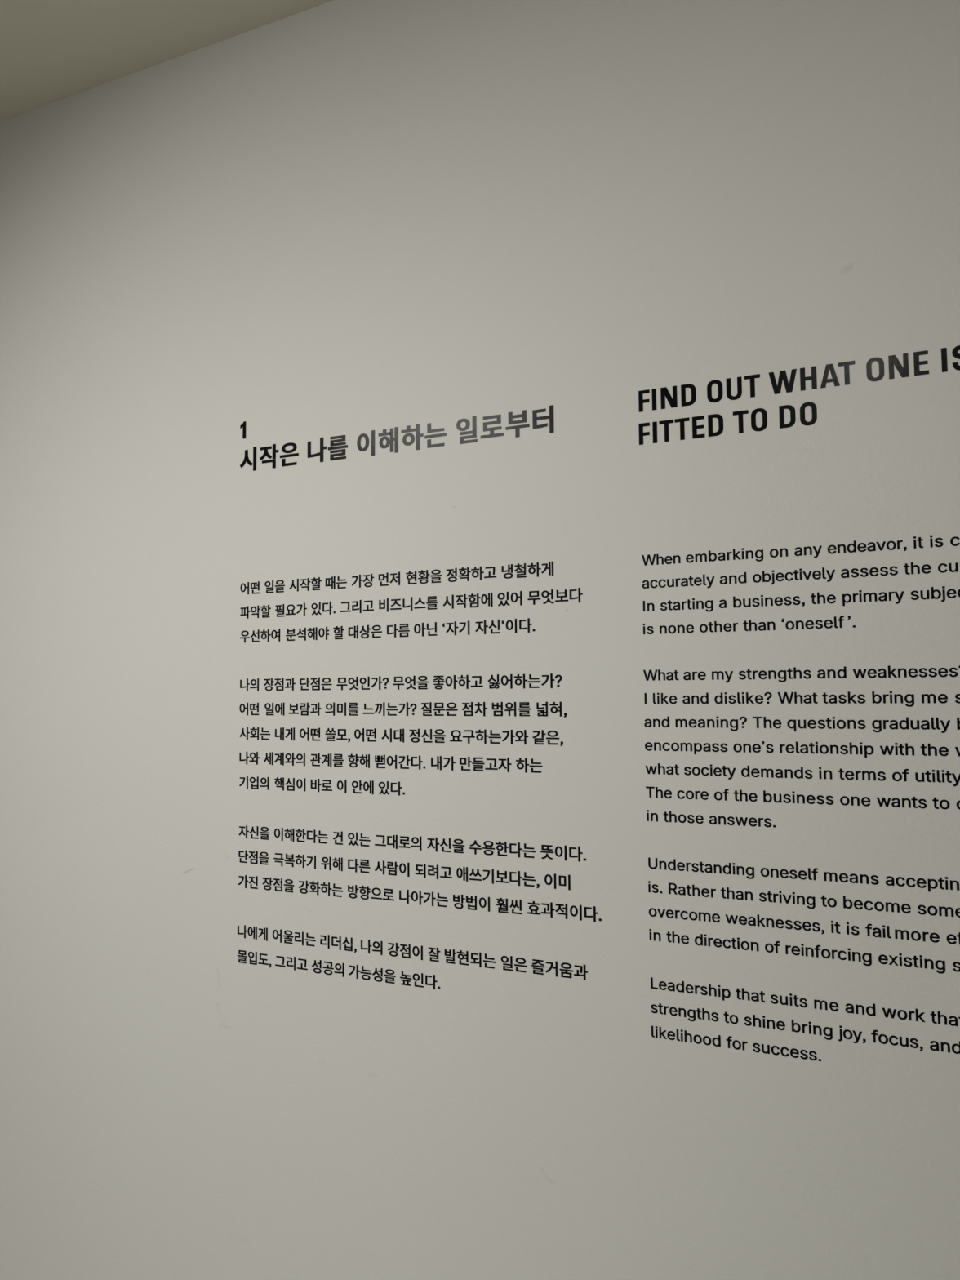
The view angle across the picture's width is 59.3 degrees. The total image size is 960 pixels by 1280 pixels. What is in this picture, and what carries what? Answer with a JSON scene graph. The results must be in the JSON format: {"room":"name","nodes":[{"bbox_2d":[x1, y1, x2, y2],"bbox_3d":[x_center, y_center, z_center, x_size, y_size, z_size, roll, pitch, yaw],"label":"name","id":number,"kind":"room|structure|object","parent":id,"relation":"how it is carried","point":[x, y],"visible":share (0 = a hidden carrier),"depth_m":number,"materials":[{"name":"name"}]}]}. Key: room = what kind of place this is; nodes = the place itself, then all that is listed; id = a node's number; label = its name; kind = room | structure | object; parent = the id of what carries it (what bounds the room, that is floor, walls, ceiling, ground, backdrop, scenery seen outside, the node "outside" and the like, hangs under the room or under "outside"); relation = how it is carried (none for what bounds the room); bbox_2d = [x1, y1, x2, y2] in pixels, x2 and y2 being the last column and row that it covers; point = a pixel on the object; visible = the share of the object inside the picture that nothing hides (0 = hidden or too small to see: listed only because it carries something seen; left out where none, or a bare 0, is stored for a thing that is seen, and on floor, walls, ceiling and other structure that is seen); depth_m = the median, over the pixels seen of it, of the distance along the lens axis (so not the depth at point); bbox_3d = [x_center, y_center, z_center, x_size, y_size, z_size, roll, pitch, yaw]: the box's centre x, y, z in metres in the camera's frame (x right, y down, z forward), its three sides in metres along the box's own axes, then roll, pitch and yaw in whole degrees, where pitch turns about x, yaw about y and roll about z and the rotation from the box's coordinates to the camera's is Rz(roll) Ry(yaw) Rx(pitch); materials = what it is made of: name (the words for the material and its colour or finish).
{"room":"museum","nodes":[
{"label":"museum","id":0,"kind":"room"},
{"bbox_2d":[0,0,333,121],"bbox_3d":[-0.794,-1.364,-1.061,10.040,0.120,5.440,-2,-4,22],"label":"ceiling","id":1,"kind":"structure","parent":0,"point":[51,51],"depth_m":1.60,"materials":[{"name":"beige paint"}]},
{"bbox_2d":[0,0,959,1279],"bbox_3d":[0.212,0.179,1.319,10.040,2.696,0.120,-2,-4,22],"label":"wall","id":2,"kind":"structure","parent":0,"point":[351,219],"depth_m":1.35,"materials":[{"name":"white paint"}]},
{"bbox_2d":[240,421,245,439],"bbox_3d":[-0.435,-0.385,1.547,0.013,0.032,0.001,-2,-4,22],"label":"heading number","id":3,"kind":"object","parent":2,"relation":"attached to","point":[242,425],"visible":1,"depth_m":1.55,"materials":[{"name":"black paint"}]},
{"bbox_2d":[240,404,554,471],"bbox_3d":[-0.163,-0.338,1.434,0.600,0.044,0.001,-2,-4,22],"label":"korean heading","id":4,"kind":"object","parent":2,"relation":"attached to","point":[535,418],"visible":1,"depth_m":1.42,"materials":[{"name":"black paint"}]},
{"bbox_2d":[239,673,566,795],"bbox_3d":[-0.150,0.159,1.401,0.610,0.197,0.001,-2,-4,22],"label":"paragraph","id":5,"kind":"object","parent":2,"relation":"attached to","point":[329,755],"visible":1,"depth_m":1.40,"materials":[{"name":"black paint"}]},
{"bbox_2d":[240,561,582,642],"bbox_3d":[-0.139,-0.059,1.409,0.639,0.110,0.001,-2,-4,22],"label":"paragraph","id":6,"kind":"object","parent":2,"relation":"attached to","point":[472,596],"visible":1,"depth_m":1.40,"materials":[{"name":"black paint"}]},
{"bbox_2d":[237,924,587,989],"bbox_3d":[-0.134,0.529,1.374,0.637,0.068,0.001,-2,-4,22],"label":"paragraph","id":7,"kind":"object","parent":2,"relation":"attached to","point":[288,935],"visible":1,"depth_m":1.38,"materials":[{"name":"black paint"}]},
{"bbox_2d":[238,825,601,921],"bbox_3d":[-0.125,0.375,1.379,0.659,0.110,0.001,-2,-4,22],"label":"paragraph","id":8,"kind":"object","parent":2,"relation":"attached to","point":[463,873],"visible":1,"depth_m":1.37,"materials":[{"name":"black paint"}]},
{"bbox_2d":[638,345,959,444],"bbox_3d":[0.443,-0.342,1.190,0.439,0.084,0.001,-2,-4,22],"label":"english heading","id":9,"kind":"object","parent":2,"relation":"attached to","point":[893,360],"visible":1,"depth_m":1.20,"materials":[{"name":"black paint"}]},
{"bbox_2d":[641,535,959,634],"bbox_3d":[0.457,-0.075,1.169,0.463,0.119,0.001,-2,-4,22],"label":"paragraph","id":10,"kind":"object","parent":2,"relation":"attached to","point":[919,540],"visible":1,"depth_m":1.18,"materials":[{"name":"black paint"}]},
{"bbox_2d":[643,665,959,827],"bbox_3d":[0.438,0.149,1.165,0.420,0.222,0.001,-2,-4,22],"label":"paragraph","id":11,"kind":"object","parent":2,"relation":"attached to","point":[890,672],"visible":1,"depth_m":1.17,"materials":[{"name":"black paint"}]},
{"bbox_2d":[648,857,959,973],"bbox_3d":[0.465,0.372,1.141,0.472,0.124,0.001,-2,-4,22],"label":"paragraph","id":12,"kind":"object","parent":2,"relation":"attached to","point":[814,871],"visible":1,"depth_m":1.15,"materials":[{"name":"black paint"}]},
{"bbox_2d":[650,977,959,1061],"bbox_3d":[0.433,0.525,1.146,0.400,0.085,0.001,-2,-4,22],"label":"paragraph","id":13,"kind":"object","parent":2,"relation":"attached to","point":[762,994],"visible":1,"depth_m":1.15,"materials":[{"name":"black paint"}]}
]}

